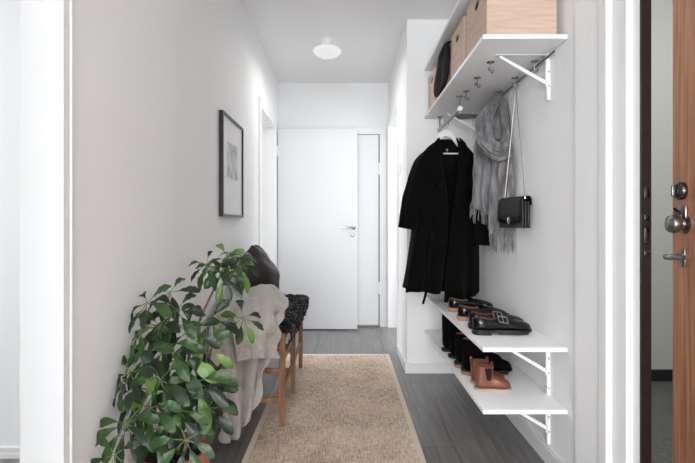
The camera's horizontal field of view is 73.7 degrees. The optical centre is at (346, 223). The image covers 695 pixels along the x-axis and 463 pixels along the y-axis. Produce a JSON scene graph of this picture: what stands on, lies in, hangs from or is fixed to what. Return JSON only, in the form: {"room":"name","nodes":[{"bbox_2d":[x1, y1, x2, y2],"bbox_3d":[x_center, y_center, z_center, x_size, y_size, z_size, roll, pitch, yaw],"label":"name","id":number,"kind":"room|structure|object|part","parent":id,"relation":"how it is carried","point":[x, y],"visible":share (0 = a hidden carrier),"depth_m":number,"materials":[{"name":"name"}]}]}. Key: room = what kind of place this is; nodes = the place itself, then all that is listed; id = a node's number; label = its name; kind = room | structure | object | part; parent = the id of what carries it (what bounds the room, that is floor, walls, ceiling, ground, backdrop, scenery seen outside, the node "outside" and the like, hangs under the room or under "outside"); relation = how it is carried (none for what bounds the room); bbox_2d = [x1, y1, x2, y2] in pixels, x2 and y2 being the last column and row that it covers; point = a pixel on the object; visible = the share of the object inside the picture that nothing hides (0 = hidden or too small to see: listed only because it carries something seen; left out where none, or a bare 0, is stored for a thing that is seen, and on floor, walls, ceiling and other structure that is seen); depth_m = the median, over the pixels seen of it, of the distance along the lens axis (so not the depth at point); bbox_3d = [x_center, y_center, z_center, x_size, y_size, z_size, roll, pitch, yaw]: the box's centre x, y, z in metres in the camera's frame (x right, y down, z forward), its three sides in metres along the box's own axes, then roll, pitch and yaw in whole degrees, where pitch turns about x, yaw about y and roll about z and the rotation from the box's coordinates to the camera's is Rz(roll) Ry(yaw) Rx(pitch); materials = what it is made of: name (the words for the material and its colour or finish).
{"room":"entrance hallway","nodes":[
{"label":"entrance hallway","id":0,"kind":"room"},
{"bbox_2d":[0,0,19,446],"bbox_3d":[-2.904,-0.197,2.150,4.193,2.504,0.100,0,0,0],"label":"wall","id":1,"kind":"structure","parent":0,"point":[9,9],"depth_m":2.10,"materials":[{"name":"white paint"}]},
{"bbox_2d":[0,447,19,458],"bbox_3d":[-2.904,1.032,2.091,4.193,0.045,0.018,0,0,0],"label":"baseboard","id":2,"kind":"structure","parent":1,"relation":"attached to","point":[5,452],"depth_m":2.09,"materials":[{"name":"white paint"}]},
{"bbox_2d":[73,0,278,462],"bbox_3d":[-0.748,-0.197,2.080,0.119,2.504,5.360,0,0,0],"label":"wall","id":3,"kind":"structure","parent":0,"point":[152,79],"depth_m":1.58,"materials":[{"name":"white paint"}]},
{"bbox_2d":[20,0,72,462],"bbox_3d":[-0.733,-0.065,1.151,0.114,2.240,0.078,0,0,0],"label":"trim","id":4,"kind":"structure","parent":3,"relation":"attached to","point":[46,26],"depth_m":1.11,"materials":[{"name":"white paint"}]},
{"bbox_2d":[219,110,243,217],"bbox_3d":[-0.688,-0.332,2.780,0.023,0.582,0.500,0,0,0],"label":"framed picture","id":5,"kind":"object","parent":3,"relation":"attached to","point":[231,134],"visible":1,"depth_m":2.73,"materials":[{"name":"black"}]},
{"bbox_2d":[227,141,237,180],"bbox_3d":[-0.685,-0.372,2.775,0.002,0.205,0.250,0,0,0],"label":"print","id":6,"kind":"object","parent":5,"relation":"attached to","point":[232,148],"depth_m":2.77},
{"bbox_2d":[258,97,276,266],"bbox_3d":[-0.750,0.025,4.090,0.131,2.060,0.870,0,0,0],"label":"trim","id":7,"kind":"structure","parent":3,"relation":"attached to","point":[267,123],"depth_m":4.46,"materials":[{"name":"white paint"}]},
{"bbox_2d":[279,83,387,128],"bbox_3d":[0.847,-0.197,4.810,3.307,2.504,0.100,0,0,0],"label":"wall","id":8,"kind":"structure","parent":0,"point":[301,105],"depth_m":4.76,"materials":[{"name":"white paint"}]},
{"bbox_2d":[277,129,356,328],"bbox_3d":[-0.299,0.049,4.586,0.803,1.988,0.099,0,0,0],"label":"door","id":9,"kind":"structure","parent":8,"relation":"in","point":[317,168],"depth_m":4.59,"materials":[{"name":"white paint"}]},
{"bbox_3d":[0.022,0.035,4.566,0.134,0.048,0.059,0,0,0],"label":"handle","id":10,"kind":"part","parent":9,"relation":"part of","materials":[{"name":"silver metal"}]},
{"bbox_2d":[298,128,386,326],"bbox_3d":[-0.048,0.035,4.751,0.905,2.040,0.018,0,0,0],"label":"trim","id":11,"kind":"structure","parent":8,"relation":"attached to","point":[382,131],"depth_m":4.74,"materials":[{"name":"white paint"}]},
{"bbox_2d":[357,134,380,327],"bbox_3d":[-0.039,0.068,4.739,0.782,1.975,0.037,0,0,0],"label":"door","id":12,"kind":"structure","parent":8,"relation":"in","point":[368,145],"depth_m":4.75,"materials":[{"name":"white paint"}]},
{"bbox_2d":[387,100,398,350],"bbox_3d":[0.418,0.020,4.279,0.014,2.070,0.959,0,0,0],"label":"trim","id":13,"kind":"structure","parent":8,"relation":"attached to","point":[396,108],"depth_m":3.85,"materials":[{"name":"white paint"}]},
{"bbox_2d":[0,327,672,462],"bbox_3d":[-0.950,1.093,0.000,8.100,0.084,12.000,0,0,0],"label":"floor","id":14,"kind":"structure","parent":0,"point":[450,427],"depth_m":2.53,"materials":[{"name":"grey wood"}]},
{"bbox_2d":[91,243,263,462],"bbox_3d":[-0.495,0.568,1.592,0.364,0.974,0.815,0,0,0],"label":"plant","id":15,"kind":"object","parent":14,"relation":"on","point":[169,443],"visible":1,"depth_m":1.42,"materials":[{"name":"green plant"}]},
{"bbox_3d":[-0.560,0.890,1.500,0.230,0.330,0.230,0,0,0],"label":"pot","id":16,"kind":"part","parent":15,"relation":"part of","materials":[{"name":"ceramic"}]},
{"bbox_2d":[217,321,302,428],"bbox_3d":[-0.496,0.809,2.880,0.352,0.492,0.992,0,0,0],"label":"bench","id":17,"kind":"object","parent":14,"relation":"on","point":[284,373],"visible":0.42,"depth_m":2.39,"materials":[{"name":"brown wood"}]},
{"bbox_3d":[-0.656,0.818,2.400,0.032,0.475,0.032,0,0,0],"label":"leg","id":18,"kind":"part","parent":17,"relation":"part of","materials":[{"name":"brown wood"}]},
{"bbox_3d":[-0.496,0.910,2.400,0.288,0.028,0.016,0,0,0],"label":"cross rail","id":19,"kind":"part","parent":17,"relation":"part of","materials":[{"name":"brown wood"}]},
{"bbox_3d":[-0.496,0.760,2.400,0.288,0.028,0.016,0,0,0],"label":"cross rail","id":20,"kind":"part","parent":17,"relation":"part of","materials":[{"name":"brown wood"}]},
{"bbox_3d":[-0.336,0.812,2.400,0.032,0.464,0.032,0,0,0],"label":"leg","id":21,"kind":"part","parent":17,"relation":"part of","materials":[{"name":"brown wood"}]},
{"bbox_3d":[-0.496,0.582,2.880,0.352,0.037,0.990,0,0,0],"label":"seat","id":22,"kind":"part","parent":17,"relation":"part of","materials":[{"name":"brown wood"}]},
{"bbox_3d":[-0.336,0.700,2.880,0.016,0.028,0.960,0,0,0],"label":"long rail","id":23,"kind":"part","parent":17,"relation":"part of","materials":[{"name":"brown wood"}]},
{"bbox_3d":[-0.336,0.812,2.880,0.032,0.464,0.032,0,0,0],"label":"leg","id":24,"kind":"part","parent":17,"relation":"part of","materials":[{"name":"brown wood"}]},
{"bbox_3d":[-0.336,0.860,2.880,0.016,0.028,0.960,0,0,0],"label":"long rail","id":25,"kind":"part","parent":17,"relation":"part of","materials":[{"name":"brown wood"}]},
{"bbox_2d":[279,294,308,342],"bbox_3d":[-0.482,0.561,2.888,0.429,0.115,1.068,0,0,0],"label":"sheepskin","id":26,"kind":"object","parent":17,"relation":"on","point":[298,306],"visible":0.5,"depth_m":2.76,"materials":[{"name":"black fur"}]},
{"bbox_2d":[209,284,288,443],"bbox_3d":[-0.490,0.676,2.497,0.364,0.690,0.764,0,0,0],"label":"throw blanket","id":27,"kind":"object","parent":26,"relation":"on","point":[249,360],"visible":0.77,"depth_m":2.23,"materials":[{"name":"beige fabric"}]},
{"bbox_2d":[239,244,279,288],"bbox_3d":[-0.564,0.300,3.020,0.249,0.330,0.336,0,0,0],"label":"cushion","id":28,"kind":"object","parent":26,"relation":"on","point":[269,273],"visible":0.51,"depth_m":2.91,"materials":[{"name":"black fabric"}]},
{"bbox_3d":[-0.336,0.812,3.360,0.032,0.464,0.032,0,0,0],"label":"leg","id":29,"kind":"part","parent":17,"relation":"part of","materials":[{"name":"brown wood"}]},
{"bbox_2d":[241,354,425,462],"bbox_3d":[-0.059,1.050,2.310,0.827,0.011,2.825,0,0,0],"label":"hallway rug","id":30,"kind":"object","parent":14,"relation":"on","point":[343,408],"visible":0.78,"depth_m":2.49,"materials":[{"name":"carpet"}]},
{"bbox_2d":[388,20,472,362],"bbox_3d":[0.675,-0.197,4.022,0.500,2.504,1.476,0,0,0],"label":"wall pier","id":31,"kind":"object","parent":14,"relation":"on","point":[408,83],"visible":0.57,"depth_m":3.28,"materials":[{"name":"white paint"}]},
{"bbox_2d":[398,163,400,173],"bbox_3d":[0.419,-0.440,3.700,0.012,0.080,0.080,0,0,0],"label":"light switch","id":32,"kind":"object","parent":31,"relation":"attached to","point":[399,164],"visible":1,"depth_m":3.66,"materials":[{"name":"white paint"}]},
{"bbox_2d":[397,344,452,372],"bbox_3d":[0.644,1.019,3.550,0.464,0.072,0.560,0,0,0],"label":"baseboard","id":33,"kind":"object","parent":31,"relation":"attached to","point":[408,367],"visible":0.82,"depth_m":3.27,"materials":[{"name":"white paint"}]},
{"bbox_2d":[239,0,457,82],"bbox_3d":[-1.200,-1.499,0.000,7.600,0.100,12.000,0,0,0],"label":"ceiling","id":34,"kind":"structure","parent":0,"point":[368,34],"depth_m":3.51,"materials":[{"name":"white paint"}]},
{"bbox_2d":[313,37,340,59],"bbox_3d":[-0.157,-1.379,3.660,0.226,0.141,0.226,0,0,0],"label":"ceiling lamp","id":35,"kind":"object","parent":34,"relation":"attached to","point":[326,50],"visible":1,"depth_m":3.60,"materials":[{"name":"white glass"}]},
{"bbox_3d":[-0.157,-1.353,3.660,0.226,0.091,0.226,0,0,0],"label":"lamp shade","id":36,"kind":"part","parent":35,"relation":"part of","materials":[{"name":"white glass"}]},
{"bbox_2d":[473,0,597,462],"bbox_3d":[0.899,-0.197,-1.350,0.051,2.504,9.300,0,0,0],"label":"wall","id":37,"kind":"structure","parent":0,"point":[549,279],"depth_m":1.93,"materials":[{"name":"white paint"}]},
{"bbox_2d":[424,329,567,431],"bbox_3d":[0.718,0.831,2.572,0.341,0.168,1.420,0,0,0],"label":"wall shelf","id":38,"kind":"object","parent":37,"relation":"attached to","point":[525,397],"visible":0.65,"depth_m":2.03,"materials":[{"name":"white paint"}]},
{"bbox_2d":[441,314,449,351],"bbox_3d":[0.687,0.634,2.735,0.256,0.225,0.089,0,0,0],"label":"boot","id":39,"kind":"object","parent":38,"relation":"on","point":[445,321],"visible":0.13,"depth_m":2.71,"materials":[{"name":"black leather"}]},
{"bbox_2d":[448,320,493,358],"bbox_3d":[0.697,0.634,2.600,0.256,0.225,0.089,0,0,0],"label":"boot","id":40,"kind":"object","parent":38,"relation":"on","point":[453,329],"visible":0.19,"depth_m":2.58,"materials":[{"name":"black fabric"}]},
{"bbox_2d":[454,332,501,368],"bbox_3d":[0.689,0.659,2.425,0.251,0.175,0.089,0,0,0],"label":"boot","id":41,"kind":"object","parent":38,"relation":"on","point":[459,335],"visible":0.22,"depth_m":2.40,"materials":[{"name":"black leather"}]},
{"bbox_2d":[461,337,511,375],"bbox_3d":[0.698,0.659,2.315,0.251,0.175,0.089,0,0,0],"label":"boot","id":42,"kind":"object","parent":38,"relation":"on","point":[469,348],"visible":0.66,"depth_m":2.29,"materials":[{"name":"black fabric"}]},
{"bbox_2d":[470,356,504,384],"bbox_3d":[0.661,0.684,2.176,0.168,0.126,0.073,0,0,0],"label":"boot","id":43,"kind":"object","parent":38,"relation":"on","point":[486,360],"visible":0.41,"depth_m":2.16,"materials":[{"name":"brown leather"}]},
{"bbox_2d":[473,361,511,391],"bbox_3d":[0.657,0.684,2.095,0.168,0.126,0.073,0,0,0],"label":"boot","id":44,"kind":"object","parent":38,"relation":"on","point":[485,380],"visible":1,"depth_m":2.07,"materials":[{"name":"leather"}]},
{"bbox_2d":[505,414,564,462],"bbox_3d":[0.875,1.015,2.457,0.030,0.080,1.654,0,0,0],"label":"baseboard","id":45,"kind":"structure","parent":37,"relation":"attached to","point":[529,433],"depth_m":2.17,"materials":[{"name":"white paint"}]},
{"bbox_2d":[545,336,549,443],"bbox_3d":[0.883,0.730,2.040,0.014,0.470,0.026,0,0,0],"label":"wall rail","id":46,"kind":"object","parent":37,"relation":"attached to","point":[547,377],"visible":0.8,"depth_m":2.03,"materials":[{"name":"white metal"}]},
{"bbox_2d":[426,294,567,374],"bbox_3d":[0.718,0.581,2.572,0.341,0.168,1.420,0,0,0],"label":"wall shelf","id":47,"kind":"object","parent":46,"relation":"attached to","point":[535,341],"visible":0.52,"depth_m":1.99,"materials":[{"name":"white paint"}]},
{"bbox_2d":[447,297,492,311],"bbox_3d":[0.705,0.457,2.640,0.258,0.081,0.091,0,0,0],"label":"loafer","id":48,"kind":"object","parent":47,"relation":"on","point":[453,303],"visible":0.67,"depth_m":2.61,"materials":[{"name":"black leather"}]},
{"bbox_2d":[456,304,504,320],"bbox_3d":[0.700,0.457,2.400,0.258,0.081,0.091,0,0,0],"label":"loafer","id":49,"kind":"object","parent":47,"relation":"on","point":[463,311],"visible":0.55,"depth_m":2.37,"materials":[{"name":"black leather"}]},
{"bbox_2d":[468,311,523,328],"bbox_3d":[0.713,0.454,2.210,0.266,0.086,0.093,0,0,0],"label":"shoe","id":50,"kind":"object","parent":47,"relation":"on","point":[491,314],"visible":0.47,"depth_m":2.19,"materials":[{"name":"black leather"}]},
{"bbox_2d":[471,315,531,335],"bbox_3d":[0.701,0.454,2.100,0.266,0.086,0.093,0,0,0],"label":"shoe","id":51,"kind":"object","parent":47,"relation":"on","point":[502,325],"visible":1,"depth_m":2.07,"materials":[{"name":"black leather"}]},
{"bbox_2d":[545,54,549,101],"bbox_3d":[0.883,-0.844,2.040,0.014,0.603,0.026,0,0,0],"label":"wall rail","id":52,"kind":"object","parent":37,"relation":"attached to","point":[547,89],"visible":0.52,"depth_m":2.03,"materials":[{"name":"white metal"}]},
{"bbox_2d":[424,0,478,70],"bbox_3d":[0.718,-1.022,2.572,0.341,0.158,1.420,0,0,0],"label":"wall shelf","id":53,"kind":"object","parent":52,"relation":"attached to","point":[460,10],"visible":0.24,"depth_m":2.58,"materials":[{"name":"white paint"}]},
{"bbox_2d":[424,34,567,130],"bbox_3d":[0.718,-0.681,2.572,0.341,0.163,1.420,0,0,0],"label":"wall shelf","id":54,"kind":"object","parent":52,"relation":"attached to","point":[496,63],"visible":0.89,"depth_m":2.22,"materials":[{"name":"white paint"}]},
{"bbox_2d":[429,66,436,108],"bbox_3d":[0.718,-0.894,3.132,0.288,0.262,0.265,0,0,0],"label":"storage box","id":55,"kind":"object","parent":54,"relation":"on","point":[432,99],"visible":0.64,"depth_m":3.13,"materials":[{"name":"brown wood"}]},
{"bbox_2d":[423,120,457,153],"bbox_3d":[0.645,-0.565,3.020,0.300,0.230,0.018,0,0,0],"label":"hanger","id":56,"kind":"object","parent":54,"relation":"hanging from","point":[445,133],"visible":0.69,"depth_m":3.01,"materials":[{"name":"white plastic"}]},
{"bbox_2d":[437,62,449,97],"bbox_3d":[0.718,-0.894,2.805,0.288,0.262,0.280,0,0,0],"label":"storage box","id":57,"kind":"object","parent":54,"relation":"on","point":[437,62],"visible":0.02,"depth_m":2.67,"materials":[{"name":"brown wood"}]},
{"bbox_2d":[398,138,490,303],"bbox_3d":[0.636,-0.027,2.990,0.564,1.064,0.298,0,0,17],"label":"coat","id":58,"kind":"object","parent":54,"relation":"hanging from","point":[443,256],"visible":0.93,"depth_m":2.95,"materials":[{"name":"black fabric"}]},
{"bbox_2d":[434,40,456,96],"bbox_3d":[0.583,-0.914,2.788,0.073,0.285,0.487,0,0,0],"label":"cloth","id":59,"kind":"object","parent":54,"relation":"on","point":[441,77],"visible":0.97,"depth_m":2.71,"materials":[{"name":"black fabric"}]},
{"bbox_3d":[0.646,-0.661,2.960,0.021,0.021,0.600,0,0,0],"label":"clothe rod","id":60,"kind":"part","parent":54,"relation":"part of","materials":[{"name":"silver metal"}]},
{"bbox_2d":[450,16,466,79],"bbox_3d":[0.718,-0.894,2.430,0.288,0.262,0.290,0,0,0],"label":"storage box","id":61,"kind":"object","parent":54,"relation":"on","point":[458,49],"visible":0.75,"depth_m":2.39,"materials":[{"name":"brown wood"}]},
{"bbox_2d":[451,112,475,118],"bbox_3d":[0.795,-0.739,3.175,0.176,0.012,0.176,0,0,0],"label":"round vent","id":62,"kind":"object","parent":54,"relation":"attached to","point":[462,115],"visible":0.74,"depth_m":3.14,"materials":[{"name":"grey"}]},
{"bbox_2d":[470,93,514,253],"bbox_3d":[0.784,-0.282,2.566,0.197,0.893,0.329,0,0,0],"label":"scarf","id":63,"kind":"object","parent":54,"relation":"hanging from","point":[490,165],"visible":0.96,"depth_m":2.53,"materials":[{"name":"grey fabric"}]},
{"bbox_2d":[467,0,556,55],"bbox_3d":[0.718,-0.894,2.065,0.288,0.262,0.320,0,0,0],"label":"storage box","id":64,"kind":"object","parent":54,"relation":"on","point":[483,16],"visible":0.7,"depth_m":1.91,"materials":[{"name":"brown wood"}]},
{"bbox_3d":[0.579,-0.894,2.065,0.009,0.262,0.320,0,0,0],"label":"panel","id":65,"kind":"part","parent":64,"relation":"part of","materials":[{"name":"brown wood"}]},
{"bbox_3d":[0.872,-0.727,2.575,0.009,0.009,1.250,0,0,0],"label":"hanging rail","id":66,"kind":"part","parent":54,"relation":"part of","materials":[{"name":"grey metal"}]},
{"bbox_2d":[498,89,531,227],"bbox_3d":[0.832,-0.334,2.313,0.066,0.706,0.228,0,0,-8],"label":"handbag","id":67,"kind":"object","parent":54,"relation":"hanging from","point":[513,212],"visible":1,"depth_m":2.27,"materials":[{"name":"black leather"}]},
{"bbox_2d":[598,0,639,462],"bbox_3d":[0.898,-0.005,1.514,0.064,2.120,0.172,0,0,0],"label":"trim","id":68,"kind":"structure","parent":37,"relation":"attached to","point":[618,20],"depth_m":1.51,"materials":[{"name":"white paint"}]},
{"bbox_2d":[640,0,650,462],"bbox_3d":[0.917,0.015,1.421,0.030,2.080,0.014,0,0,0],"label":"trim","id":69,"kind":"structure","parent":37,"relation":"attached to","point":[645,5],"depth_m":1.42,"materials":[{"name":"black"}]},
{"bbox_3d":[0.916,-0.006,1.416,0.016,0.212,0.004,0,0,0],"label":"strike plate","id":70,"kind":"part","parent":69,"relation":"part of","materials":[{"name":"grey metal"}]},
{"bbox_2d":[663,0,694,462],"bbox_3d":[0.958,0.015,0.950,0.102,2.060,0.901,0,0,2],"label":"door","id":71,"kind":"structure","parent":37,"relation":"in","point":[681,223],"depth_m":1.35,"materials":[{"name":"brown wood"}]},
{"bbox_3d":[0.952,0.099,1.328,0.057,0.054,0.080,0,0,2],"label":"handle","id":72,"kind":"part","parent":71,"relation":"part of","materials":[{"name":"silver metal"}]},
{"bbox_3d":[0.956,-0.013,1.347,0.049,0.084,0.058,0,0,2],"label":"knob","id":73,"kind":"part","parent":71,"relation":"part of","materials":[{"name":"silver metal"}]},
{"bbox_3d":[0.987,0.015,0.949,0.045,2.060,0.901,0,0,2],"label":"panel","id":74,"kind":"part","parent":71,"relation":"part of","materials":[{"name":"brown wood"}]},
{"bbox_2d":[651,0,672,368],"bbox_3d":[2.062,-0.595,1.550,2.275,3.300,3.300,0,0,0],"label":"wall","id":75,"kind":"structure","parent":0,"point":[661,10],"depth_m":3.11,"materials":[{"name":"grey paint"}]},
{"bbox_2d":[651,369,672,380],"bbox_3d":[2.016,1.015,3.103,2.168,0.080,0.015,0,0,0],"label":"baseboard","id":76,"kind":"structure","parent":75,"relation":"attached to","point":[656,374],"depth_m":3.10,"materials":[{"name":"black"}]}
]}

